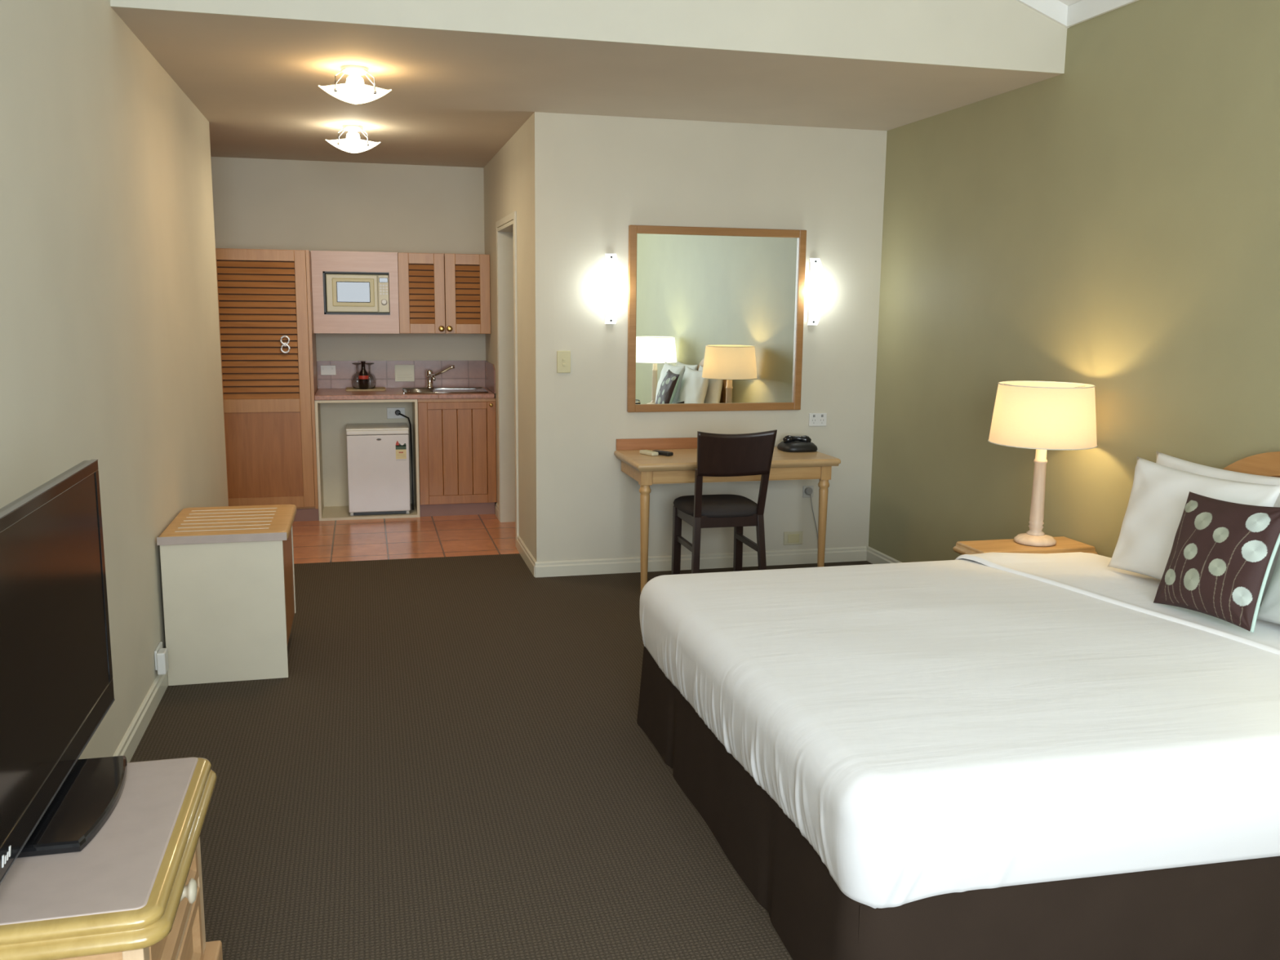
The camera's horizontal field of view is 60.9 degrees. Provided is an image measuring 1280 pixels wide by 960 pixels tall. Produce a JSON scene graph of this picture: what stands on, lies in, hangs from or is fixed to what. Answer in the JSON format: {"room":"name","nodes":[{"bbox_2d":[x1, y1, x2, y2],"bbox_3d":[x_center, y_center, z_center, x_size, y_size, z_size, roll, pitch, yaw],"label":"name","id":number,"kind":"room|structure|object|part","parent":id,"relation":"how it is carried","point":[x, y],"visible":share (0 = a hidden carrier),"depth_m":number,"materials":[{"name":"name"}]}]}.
{"room":"hotel room","nodes":[
{"label":"hotel room","id":0,"kind":"room"},
{"bbox_2d":[0,0,228,759],"bbox_3d":[-1.449,-0.746,2.170,0.120,3.750,8.336,-2,9,-14],"label":"wall","id":1,"kind":"structure","parent":0,"point":[110,340],"depth_m":3.55,"materials":[{"name":"beige paint"}]},
{"bbox_2d":[112,671,168,762],"bbox_3d":[-1.417,1.052,2.536,0.015,0.085,8.216,-2,9,-14],"label":"baseboard","id":2,"kind":"structure","parent":1,"relation":"attached to","point":[135,731],"depth_m":3.80,"materials":[{"name":"paint"}]},
{"bbox_2d":[154,641,168,675],"bbox_3d":[-1.823,0.681,4.164,0.039,0.090,0.135,-2,9,-14],"label":"wall socket","id":3,"kind":"object","parent":1,"relation":"attached to","point":[161,655],"visible":1,"depth_m":4.11,"materials":[{"name":"white plastic"}]},
{"bbox_3d":[-1.839,0.673,4.166,0.009,0.075,0.120,-2,9,-14],"label":"plate","id":4,"kind":"part","parent":3,"relation":"part of","materials":[{"name":"white plastic"}]},
{"bbox_2d":[210,156,486,488],"bbox_3d":[-1.614,-1.070,8.159,4.896,2.477,0.120,-2,9,-14],"label":"wall","id":5,"kind":"structure","parent":0,"point":[259,203],"depth_m":7.87,"materials":[{"name":"beige paint"}]},
{"bbox_2d":[320,364,336,375],"bbox_3d":[-2.275,-0.802,7.955,0.108,0.072,0.014,-2,9,-14],"label":"wall socket","id":6,"kind":"object","parent":5,"relation":"attached to","point":[326,370],"visible":1,"depth_m":7.95,"materials":[{"name":"white plastic"}]},
{"bbox_2d":[311,250,399,333],"bbox_3d":[-2.022,-1.331,7.753,0.580,0.562,0.370,-2,9,-14],"label":"upper cabinet","id":7,"kind":"object","parent":5,"relation":"attached to","point":[322,262],"visible":1,"depth_m":7.58,"materials":[{"name":"brown wood"}]},
{"bbox_3d":[-1.977,-1.302,7.604,0.445,0.293,0.053,-2,9,-14],"label":"opening trim","id":8,"kind":"part","parent":7,"relation":"part of","materials":[{"name":"white plastic"}]},
{"bbox_2d":[325,273,389,312],"bbox_3d":[-1.999,-1.321,7.721,0.426,0.265,0.292,-2,9,-14],"label":"microwave oven","id":9,"kind":"object","parent":7,"relation":"in","point":[345,293],"visible":1,"depth_m":7.59,"materials":[{"name":"beige plastic"}]},
{"bbox_3d":[-1.799,-1.307,7.647,0.073,0.258,0.016,-2,9,-14],"label":"control panel","id":10,"kind":"part","parent":9,"relation":"part of","materials":[{"name":"beige plastic"}]},
{"bbox_2d":[316,360,484,388],"bbox_3d":[-1.760,-0.786,8.102,1.226,0.200,0.008,-2,9,-14],"label":"tile backsplash","id":11,"kind":"structure","parent":5,"relation":"attached to","point":[464,373],"depth_m":8.11,"materials":[{"name":"tile"}]},
{"bbox_2d":[395,364,414,381],"bbox_3d":[-1.749,-0.794,8.097,0.140,0.123,0.004,-2,9,-14],"label":"card","id":12,"kind":"object","parent":5,"relation":"attached to","point":[402,372],"visible":1,"depth_m":8.10,"materials":[{"name":"white paper"}]},
{"bbox_2d":[397,373,412,379],"bbox_3d":[-1.749,-0.767,8.099,0.108,0.038,0.001,-2,9,-14],"label":"print","id":13,"kind":"object","parent":12,"relation":"attached to","point":[400,376],"depth_m":8.10},
{"bbox_2d":[397,252,490,333],"bbox_3d":[-1.425,-1.347,7.890,0.642,0.562,0.395,-2,9,-14],"label":"upper cabinet","id":14,"kind":"object","parent":5,"relation":"attached to","point":[439,293],"visible":1,"depth_m":7.73,"materials":[{"name":"brown wood"}]},
{"bbox_3d":[-1.542,-1.317,7.698,0.318,0.558,0.020,-2,9,-14],"label":"door","id":15,"kind":"part","parent":14,"relation":"part of","materials":[{"name":"brown wood"}]},
{"bbox_3d":[-1.542,-1.313,7.702,0.178,0.409,0.018,-2,9,-14],"label":"louvre panel","id":16,"kind":"part","parent":14,"relation":"part of","materials":[{"name":"brown wood"}]},
{"bbox_3d":[-1.410,-1.076,7.747,0.042,0.042,0.028,-2,9,-14],"label":"knob","id":17,"kind":"part","parent":14,"relation":"part of","materials":[{"name":"gold metal"}]},
{"bbox_3d":[-1.395,-1.328,7.776,0.610,0.530,0.010,-2,9,-14],"label":"panel","id":18,"kind":"part","parent":14,"relation":"part of","materials":[{"name":"brown wood"}]},
{"bbox_3d":[-1.356,-1.077,7.760,0.042,0.042,0.028,-2,9,-14],"label":"knob","id":19,"kind":"part","parent":14,"relation":"part of","materials":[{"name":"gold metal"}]},
{"bbox_3d":[-1.229,-1.327,7.777,0.318,0.558,0.020,-2,9,-14],"label":"door","id":20,"kind":"part","parent":14,"relation":"part of","materials":[{"name":"brown wood"}]},
{"bbox_3d":[-1.230,-1.322,7.780,0.178,0.409,0.018,-2,9,-14],"label":"louvre panel","id":21,"kind":"part","parent":14,"relation":"part of","materials":[{"name":"brown wood"}]},
{"bbox_2d":[292,511,519,564],"bbox_3d":[-1.339,0.348,7.478,5.016,0.100,2.005,-2,9,-14],"label":"floor tiles","id":22,"kind":"structure","parent":0,"point":[455,535],"depth_m":6.99,"materials":[{"name":"tile"}]},
{"bbox_2d":[215,248,319,521],"bbox_3d":[-2.813,-0.653,7.525,1.100,1.830,0.632,-2,9,-14],"label":"wardrobe","id":23,"kind":"object","parent":22,"relation":"on","point":[268,338],"visible":0.62,"depth_m":7.29,"materials":[{"name":"brown wood"}]},
{"bbox_3d":[-2.531,-0.990,7.238,0.489,0.902,0.018,-2,9,-14],"label":"louvre panel","id":24,"kind":"part","parent":23,"relation":"part of","materials":[{"name":"brown wood"}]},
{"bbox_3d":[-2.539,-0.169,7.368,0.489,0.586,0.008,-2,9,-14],"label":"panel","id":25,"kind":"part","parent":23,"relation":"part of","materials":[{"name":"brown wood"}]},
{"bbox_2d":[314,399,420,520],"bbox_3d":[-1.953,-0.187,7.827,0.683,0.833,0.623,-2,9,-14],"label":"fridge alcove","id":26,"kind":"object","parent":22,"relation":"on","point":[332,417],"visible":0.59,"depth_m":7.88,"materials":[{"name":"beige wood"}]},
{"bbox_2d":[346,409,413,515],"bbox_3d":[-1.852,-0.130,7.773,0.454,0.702,0.412,-2,9,-14],"label":"fridge","id":27,"kind":"object","parent":26,"relation":"in","point":[378,462],"visible":1,"depth_m":7.59,"materials":[{"name":"white metal"}]},
{"bbox_3d":[-1.820,-0.332,7.560,0.420,0.030,0.052,-2,9,-14],"label":"rail","id":28,"kind":"part","parent":27,"relation":"part of","materials":[{"name":"white plastic"}]},
{"bbox_3d":[-1.667,-0.139,7.884,0.065,0.677,0.272,-5,11,-30],"label":"power cord","id":29,"kind":"part","parent":27,"relation":"part of","materials":[{"name":"black rubber"}]},
{"bbox_2d":[386,407,404,418],"bbox_3d":[-1.780,-0.488,7.952,0.130,0.080,0.017,-2,9,-14],"label":"socket","id":30,"kind":"object","parent":26,"relation":"attached to","point":[390,411],"visible":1,"depth_m":7.95,"materials":[{"name":"white plastic"}]},
{"bbox_2d":[314,386,494,399],"bbox_3d":[-1.688,-0.622,7.816,1.216,0.032,0.624,-2,9,-14],"label":"countertop","id":31,"kind":"structure","parent":26,"relation":"on","point":[390,393],"depth_m":7.57,"materials":[{"name":"pink stone"}]},
{"bbox_2d":[345,386,386,391],"bbox_3d":[-1.986,-0.658,7.887,0.280,0.010,0.210,-2,9,-14],"label":"serving tray","id":32,"kind":"object","parent":31,"relation":"on","point":[375,388],"visible":0.98,"depth_m":7.82,"materials":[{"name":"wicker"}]},
{"bbox_2d":[351,363,361,388],"bbox_3d":[-2.049,-0.756,7.899,0.085,0.179,0.085,-2,9,-14],"label":"wine glass","id":33,"kind":"object","parent":32,"relation":"on","point":[355,381],"visible":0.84,"depth_m":7.87,"materials":[{"name":"clear glass"}]},
{"bbox_2d":[358,360,368,388],"bbox_3d":[-1.991,-0.757,7.848,0.070,0.197,0.070,-2,9,-14],"label":"wine bottle","id":34,"kind":"object","parent":32,"relation":"on","point":[363,378],"visible":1,"depth_m":7.83,"materials":[{"name":"black glass"}]},
{"bbox_2d":[364,363,375,388],"bbox_3d":[-1.964,-0.758,7.920,0.085,0.179,0.085,-2,9,-14],"label":"wine glass","id":35,"kind":"object","parent":32,"relation":"on","point":[371,380],"visible":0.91,"depth_m":7.90,"materials":[{"name":"clear glass"}]},
{"bbox_2d":[426,364,454,388],"bbox_3d":[-1.451,-0.749,7.938,0.207,0.175,0.265,-2,9,-14],"label":"mixer tap","id":36,"kind":"object","parent":31,"relation":"on","point":[430,376],"visible":1,"depth_m":7.99,"materials":[{"name":"silver metal"}]},
{"bbox_3d":[-1.513,-0.742,7.909,0.027,0.061,0.239,-2,10,-18],"label":"spout","id":37,"kind":"part","parent":36,"relation":"part of","materials":[{"name":"silver metal"}]},
{"bbox_3d":[-1.450,-0.795,7.992,0.189,0.100,0.031,1,9,4],"label":"lever","id":38,"kind":"part","parent":36,"relation":"part of","materials":[{"name":"silver metal"}]},
{"bbox_2d":[401,386,488,413],"bbox_3d":[-1.411,-0.571,7.861,0.588,0.161,0.409,-2,9,-14],"label":"sink","id":39,"kind":"object","parent":31,"relation":"in","point":[406,390],"visible":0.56,"depth_m":7.84,"materials":[{"name":"metal"}]},
{"bbox_3d":[-1.322,-0.570,7.885,0.292,0.153,0.332,-2,9,-14],"label":"bowl","id":40,"kind":"part","parent":39,"relation":"part of","materials":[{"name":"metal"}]},
{"bbox_2d":[417,397,496,516],"bbox_3d":[-1.355,-0.203,7.963,0.540,0.833,0.650,-2,9,-14],"label":"base cabinet","id":41,"kind":"object","parent":22,"relation":"on","point":[474,464],"visible":1,"depth_m":7.68,"materials":[{"name":"brown wood"}]},
{"bbox_3d":[-1.285,-0.196,7.683,0.412,0.613,0.010,-2,9,-14],"label":"boarded panel","id":42,"kind":"part","parent":41,"relation":"part of","materials":[{"name":"brown wood"}]},
{"bbox_2d":[129,553,872,959],"bbox_3d":[0.414,1.122,2.801,3.932,0.100,8.045,-2,9,-14],"label":"floor","id":43,"kind":"structure","parent":0,"point":[452,759],"depth_m":3.41,"materials":[{"name":"brown carpet"}]},
{"bbox_2d":[0,756,222,959],"bbox_3d":[-1.005,0.899,1.892,0.470,0.601,0.620,-2,9,-14],"label":"dresser","id":44,"kind":"object","parent":43,"relation":"on","point":[135,891],"visible":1,"depth_m":1.73,"materials":[{"name":"grey laminate"}]},
{"bbox_2d":[0,459,127,884],"bbox_3d":[-1.043,0.307,1.900,0.213,0.562,0.930,-2,9,-14],"label":"television","id":45,"kind":"object","parent":44,"relation":"on","point":[56,682],"visible":1,"depth_m":1.91,"materials":[{"name":"black plastic"}]},
{"bbox_3d":[-0.765,0.860,1.673,0.030,0.352,0.040,-2,9,-14],"label":"post","id":46,"kind":"part","parent":44,"relation":"part of","materials":[{"name":"brown wood"}]},
{"bbox_3d":[-0.818,0.737,1.911,0.013,0.171,0.473,-2,9,-14],"label":"drawer","id":47,"kind":"part","parent":44,"relation":"part of","materials":[{"name":"brown wood"}]},
{"bbox_3d":[-0.825,0.831,1.925,0.018,0.015,0.479,-2,9,-14],"label":"rail","id":48,"kind":"part","parent":44,"relation":"part of","materials":[{"name":"brown wood"}]},
{"bbox_3d":[-0.815,0.738,1.954,0.038,0.044,0.044,-2,9,-14],"label":"knob","id":49,"kind":"part","parent":44,"relation":"part of","materials":[{"name":"white ceramic"}]},
{"bbox_3d":[-0.820,0.916,1.940,0.013,0.155,0.473,-2,9,-14],"label":"drawer","id":50,"kind":"part","parent":44,"relation":"part of","materials":[{"name":"brown wood"}]},
{"bbox_3d":[-0.892,0.779,2.170,0.030,0.352,0.040,-2,9,-14],"label":"post","id":51,"kind":"part","parent":44,"relation":"part of","materials":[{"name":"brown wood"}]},
{"bbox_2d":[156,504,296,685],"bbox_3d":[-1.698,0.457,4.576,0.479,0.602,0.628,-2,9,-14],"label":"cabinet","id":52,"kind":"object","parent":43,"relation":"on","point":[228,592],"visible":1,"depth_m":4.29,"materials":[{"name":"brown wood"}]},
{"bbox_3d":[-1.501,0.419,4.623,0.020,0.457,0.570,-2,9,-14],"label":"door","id":53,"kind":"part","parent":52,"relation":"part of","materials":[{"name":"brown wood"}]},
{"bbox_3d":[-1.778,0.379,4.856,0.450,0.466,0.018,-2,9,-14],"label":"panel","id":54,"kind":"part","parent":52,"relation":"part of","materials":[{"name":"white wood"}]},
{"bbox_2d":[671,429,777,574],"bbox_3d":[0.416,0.159,5.648,0.420,0.894,0.533,-2,9,-14],"label":"desk chair","id":55,"kind":"object","parent":43,"relation":"on","point":[718,455],"visible":0.89,"depth_m":5.46,"materials":[{"name":"brown wood"}]},
{"bbox_3d":[0.196,0.356,5.838,0.044,0.440,0.045,-2,9,-14],"label":"leg","id":56,"kind":"part","parent":55,"relation":"part of","materials":[{"name":"brown wood"}]},
{"bbox_3d":[0.241,0.188,5.637,0.020,0.053,0.350,-2,9,-14],"label":"seat rail","id":57,"kind":"part","parent":55,"relation":"part of","materials":[{"name":"brown wood"}]},
{"bbox_3d":[0.281,0.287,5.455,0.056,0.700,0.082,-2,9,-14],"label":"leg","id":58,"kind":"part","parent":55,"relation":"part of","materials":[{"name":"brown wood"}]},
{"bbox_3d":[0.448,0.205,5.511,0.315,0.063,0.022,-2,9,-14],"label":"seat rail","id":59,"kind":"part","parent":55,"relation":"part of","materials":[{"name":"brown wood"}]},
{"bbox_3d":[0.466,-0.130,5.386,0.406,0.239,0.098,-2,9,-14],"label":"backrest","id":60,"kind":"part","parent":55,"relation":"part of","materials":[{"name":"brown wood"}]},
{"bbox_3d":[0.534,0.346,5.923,0.044,0.440,0.045,-2,9,-14],"label":"leg","id":61,"kind":"part","parent":55,"relation":"part of","materials":[{"name":"brown wood"}]},
{"bbox_3d":[0.624,0.277,5.541,0.056,0.700,0.082,-2,9,-14],"label":"leg","id":62,"kind":"part","parent":55,"relation":"part of","materials":[{"name":"brown wood"}]},
{"bbox_2d":[613,437,840,591],"bbox_3d":[0.460,0.176,5.960,1.117,0.762,0.545,-2,9,-14],"label":"writing desk","id":63,"kind":"object","parent":43,"relation":"on","point":[680,467],"visible":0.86,"depth_m":5.76,"materials":[{"name":"brown wood"}]},
{"bbox_3d":[0.024,0.274,5.646,0.062,0.659,0.062,-2,9,-14],"label":"leg","id":64,"kind":"part","parent":63,"relation":"part of","materials":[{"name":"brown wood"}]},
{"bbox_2d":[639,449,658,456],"bbox_3d":[0.048,-0.147,5.862,0.044,0.021,0.124,-6,11,-34],"label":"remote control","id":65,"kind":"object","parent":63,"relation":"on","point":[647,452],"visible":1,"depth_m":5.83,"materials":[{"name":"beige plastic"}]},
{"bbox_2d":[653,449,673,456],"bbox_3d":[0.121,-0.146,5.859,0.124,0.021,0.044,9,13,44],"label":"remote control","id":66,"kind":"object","parent":63,"relation":"on","point":[660,452],"visible":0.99,"depth_m":5.83,"materials":[{"name":"black plastic"}]},
{"bbox_3d":[0.513,-0.028,5.698,0.925,0.062,0.008,-2,9,-14],"label":"drawer","id":67,"kind":"part","parent":63,"relation":"part of","materials":[{"name":"brown wood"}]},
{"bbox_2d":[777,435,817,452],"bbox_3d":[0.882,-0.210,6.106,0.208,0.085,0.196,-2,9,-14],"label":"telephone","id":68,"kind":"object","parent":63,"relation":"on","point":[789,443],"visible":1,"depth_m":6.05,"materials":[{"name":"black plastic"}]},
{"bbox_3d":[0.985,0.245,5.887,0.062,0.659,0.062,-2,9,-14],"label":"leg","id":69,"kind":"part","parent":63,"relation":"part of","materials":[{"name":"brown wood"}]},
{"bbox_2d":[636,451,1279,959],"bbox_3d":[1.153,0.465,3.277,1.956,1.058,1.842,-2,9,-14],"label":"bed","id":70,"kind":"object","parent":43,"relation":"on","point":[1230,910],"visible":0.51,"depth_m":2.42,"materials":[{"name":"brown fabric"}]},
{"bbox_2d":[639,551,1279,908],"bbox_3d":[1.119,0.575,3.280,1.901,0.323,1.868,-2,9,-14],"label":"sheet","id":71,"kind":"object","parent":70,"relation":"on","point":[966,722],"visible":0.97,"depth_m":2.61,"materials":[{"name":"white fabric"}]},
{"bbox_2d":[1107,456,1279,579],"bbox_3d":[1.819,0.166,3.622,0.150,0.401,0.650,-2,9,-14],"label":"pillow","id":72,"kind":"object","parent":71,"relation":"on","point":[1159,494],"visible":0.57,"depth_m":3.68,"materials":[{"name":"white fabric"}]},
{"bbox_2d":[1153,491,1279,632],"bbox_3d":[1.758,0.236,3.310,0.156,0.373,0.409,-2,9,-14],"label":"cushion","id":73,"kind":"object","parent":71,"relation":"on","point":[1222,555],"visible":1,"depth_m":3.25,"materials":[{"name":"brown fabric"}]},
{"bbox_2d":[1155,451,1279,604],"bbox_3d":[1.930,0.153,3.680,0.145,0.416,0.663,-1,9,-9],"label":"pillow","id":74,"kind":"object","parent":71,"relation":"on","point":[1162,459],"visible":0.12,"depth_m":3.63,"materials":[{"name":"white fabric"}]},
{"bbox_2d":[1257,551,1279,624],"bbox_3d":[1.980,0.271,2.970,0.163,0.400,0.640,-2,9,-14],"label":"pillow","id":75,"kind":"object","parent":71,"relation":"on","point":[1269,609],"visible":0.97,"depth_m":3.21,"materials":[{"name":"white fabric"}]},
{"bbox_2d":[952,536,1097,555],"bbox_3d":[1.578,0.531,4.514,0.533,0.545,0.230,-2,9,-14],"label":"nightstand","id":76,"kind":"object","parent":43,"relation":"on","point":[1064,544],"visible":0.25,"depth_m":4.42,"materials":[{"name":"brown wood"}]},
{"bbox_2d":[987,381,1097,546],"bbox_3d":[1.632,-0.064,4.443,0.419,0.653,0.419,-2,9,-14],"label":"table lamp","id":77,"kind":"object","parent":76,"relation":"on","point":[1042,416],"visible":1,"depth_m":4.27,"materials":[{"name":"beige fabric"}]},
{"bbox_3d":[1.631,0.010,4.455,0.072,0.436,0.072,-2,9,-14],"label":"stem","id":78,"kind":"part","parent":77,"relation":"part of","materials":[{"name":"beige ceramic"}]},
{"bbox_3d":[1.635,-0.268,4.410,0.414,0.237,0.414,-2,9,-14],"label":"lamp shade","id":79,"kind":"part","parent":77,"relation":"part of","materials":[{"name":"beige fabric"}]},
{"bbox_2d":[483,111,554,561],"bbox_3d":[-0.813,-0.881,7.041,0.100,2.477,2.471,-2,9,-14],"label":"wall","id":80,"kind":"structure","parent":0,"point":[518,178],"depth_m":6.01,"materials":[{"name":"beige paint"}]},
{"bbox_2d":[484,360,495,393],"bbox_3d":[-1.095,-0.756,7.956,0.010,0.200,0.604,-2,9,-14],"label":"tile backsplash","id":81,"kind":"structure","parent":80,"relation":"attached to","point":[490,371],"depth_m":7.90,"materials":[{"name":"tile"}]},
{"bbox_2d":[495,211,519,547],"bbox_3d":[-0.799,-0.650,7.015,0.129,2.030,0.920,-2,9,-14],"label":"trim","id":82,"kind":"structure","parent":80,"relation":"attached to","point":[506,227],"depth_m":7.34,"materials":[{"name":"paint"}]},
{"bbox_2d":[495,502,536,577],"bbox_3d":[-0.804,0.351,6.915,0.015,0.085,1.838,-2,9,-14],"label":"baseboard","id":83,"kind":"structure","parent":80,"relation":"attached to","point":[522,549],"depth_m":6.39,"materials":[{"name":"paint"}]},
{"bbox_2d":[111,7,1060,167],"bbox_3d":[-1.088,-1.983,5.952,4.896,0.040,4.075,-2,9,-14],"label":"ceiling","id":84,"kind":"structure","parent":0,"point":[455,99],"depth_m":4.93,"materials":[{"name":"paint"}]},
{"bbox_2d":[325,124,380,153],"bbox_3d":[-1.628,-1.932,6.185,0.238,0.147,0.238,5,10,24],"label":"ceiling light","id":85,"kind":"object","parent":84,"relation":"attached to","point":[353,144],"visible":1,"depth_m":6.14,"materials":[{"name":"white glass"}]},
{"bbox_3d":[-1.629,-1.893,6.192,0.224,0.069,0.224,6,11,31],"label":"glass dish","id":86,"kind":"part","parent":85,"relation":"part of","materials":[{"name":"white glass"}]},
{"bbox_3d":[-1.628,-1.948,6.183,0.076,0.070,0.076,-2,9,-14],"label":"bulb","id":87,"kind":"part","parent":85,"relation":"part of","materials":[{"name":"white glass"}]},
{"bbox_2d":[318,65,391,104],"bbox_3d":[-1.213,-1.678,4.640,0.238,0.147,0.238,5,10,24],"label":"ceiling light","id":88,"kind":"object","parent":84,"relation":"attached to","point":[354,91],"visible":1,"depth_m":4.59,"materials":[{"name":"white glass"}]},
{"bbox_3d":[-1.213,-1.639,4.646,0.224,0.069,0.224,6,11,31],"label":"glass dish","id":89,"kind":"part","parent":88,"relation":"part of","materials":[{"name":"white glass"}]},
{"bbox_3d":[-1.213,-1.694,4.638,0.076,0.070,0.076,-2,9,-14],"label":"bulb","id":90,"kind":"part","parent":88,"relation":"part of","materials":[{"name":"white glass"}]},
{"bbox_2d":[110,0,1066,74],"bbox_3d":[0.000,-2.140,4.068,3.692,0.974,0.012,-2,9,-14],"label":"wall","id":91,"kind":"structure","parent":0,"point":[992,34],"depth_m":4.23,"materials":[{"name":"beige paint"}]},
{"bbox_2d":[1016,0,1069,28],"bbox_3d":[0.004,-2.217,4.043,3.692,0.774,0.014,-2,9,-14],"label":"trim","id":92,"kind":"structure","parent":91,"relation":"attached to","point":[1056,11],"depth_m":4.51,"materials":[{"name":"white paint"}]},
{"bbox_2d":[553,112,887,560],"bbox_3d":[0.446,-0.724,6.150,1.898,2.477,0.100,-2,9,-14],"label":"wall","id":93,"kind":"structure","parent":0,"point":[611,174],"depth_m":6.05,"materials":[{"name":"beige paint"}]},
{"bbox_2d":[556,351,570,373],"bbox_3d":[-0.412,-0.638,5.885,0.074,0.118,0.013,-2,9,-14],"label":"light switch","id":94,"kind":"object","parent":93,"relation":"attached to","point":[563,357],"visible":1,"depth_m":5.88,"materials":[{"name":"plastic"}]},
{"bbox_2d":[604,253,621,324],"bbox_3d":[-0.151,-1.025,5.845,0.080,0.376,0.095,-2,9,-14],"label":"wall sconce","id":95,"kind":"object","parent":93,"relation":"attached to","point":[613,282],"visible":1,"depth_m":5.81,"materials":[{"name":"white glass"}]},
{"bbox_2d":[534,546,866,577],"bbox_3d":[0.386,0.468,6.270,1.992,0.085,0.015,-2,9,-14],"label":"baseboard","id":96,"kind":"structure","parent":93,"relation":"attached to","point":[725,560],"depth_m":6.24,"materials":[{"name":"paint"}]},
{"bbox_2d":[626,225,806,412],"bbox_3d":[0.429,-0.885,6.049,1.017,1.006,0.031,-2,9,-14],"label":"wall mirror","id":97,"kind":"object","parent":93,"relation":"attached to","point":[716,315],"visible":1,"depth_m":6.05,"materials":[{"name":"brown wood"}]},
{"bbox_2d":[783,531,803,545],"bbox_3d":[0.897,0.341,6.380,0.119,0.078,0.012,-2,9,-14],"label":"wall socket","id":98,"kind":"object","parent":93,"relation":"attached to","point":[789,537],"visible":1,"depth_m":6.37,"materials":[{"name":"beige plastic"}]},
{"bbox_2d":[802,485,817,538],"bbox_3d":[1.005,0.220,6.377,0.110,0.376,0.033,-2,9,-14],"label":"power cord","id":99,"kind":"object","parent":93,"relation":"attached to","point":[808,491],"visible":0.91,"depth_m":6.35,"materials":[{"name":"grey plastic"}]},
{"bbox_3d":[0.982,0.067,6.359,0.066,0.070,0.007,-2,9,-14],"label":"plate","id":100,"kind":"part","parent":99,"relation":"part of","materials":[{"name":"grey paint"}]},
{"bbox_3d":[1.024,0.245,6.376,0.075,0.326,0.007,-3,10,-20],"label":"cord","id":101,"kind":"part","parent":99,"relation":"part of","materials":[{"name":"grey plastic"}]},
{"bbox_2d":[807,257,826,325],"bbox_3d":[0.988,-1.058,6.130,0.080,0.376,0.095,-2,9,-14],"label":"wall sconce","id":102,"kind":"object","parent":93,"relation":"attached to","point":[817,288],"visible":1,"depth_m":6.11,"materials":[{"name":"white glass"}]},
{"bbox_3d":[0.978,-1.065,6.171,0.044,0.376,0.009,-2,9,-14],"label":"plate","id":103,"kind":"part","parent":102,"relation":"part of","materials":[{"name":"white glass"}]},
{"bbox_2d":[808,413,826,426],"bbox_3d":[1.028,-0.348,6.300,0.108,0.075,0.013,-2,9,-14],"label":"wall socket","id":104,"kind":"object","parent":93,"relation":"attached to","point":[815,419],"visible":1,"depth_m":6.30,"materials":[{"name":"white plastic"}]},
{"bbox_2d":[1057,0,1082,5],"bbox_3d":[0.703,-1.825,1.299,3.932,0.819,5.955,-2,9,-14],"label":"ceiling","id":105,"kind":"structure","parent":0,"point":[1068,2],"depth_m":4.50,"materials":[{"name":"white paint"}]},
{"bbox_2d":[868,0,1279,562],"bbox_3d":[2.034,-0.621,3.976,0.120,3.000,10.050,-2,9,-14],"label":"wall","id":106,"kind":"structure","parent":0,"point":[1110,222],"depth_m":4.46,"materials":[{"name":"green paint"}]},
{"bbox_2d":[866,546,901,564],"bbox_3d":[2.255,1.014,3.010,0.015,0.085,7.339,-2,9,-14],"label":"baseboard","id":107,"kind":"structure","parent":106,"relation":"attached to","point":[873,556],"depth_m":6.37,"materials":[{"name":"paint"}]},
{"bbox_2d":[1066,0,1138,26],"bbox_3d":[2.483,-1.480,1.807,0.014,0.081,5.709,-2,9,-14],"label":"trim","id":108,"kind":"structure","parent":106,"relation":"attached to","point":[1082,11],"depth_m":4.40,"materials":[{"name":"white paint"}]}
]}

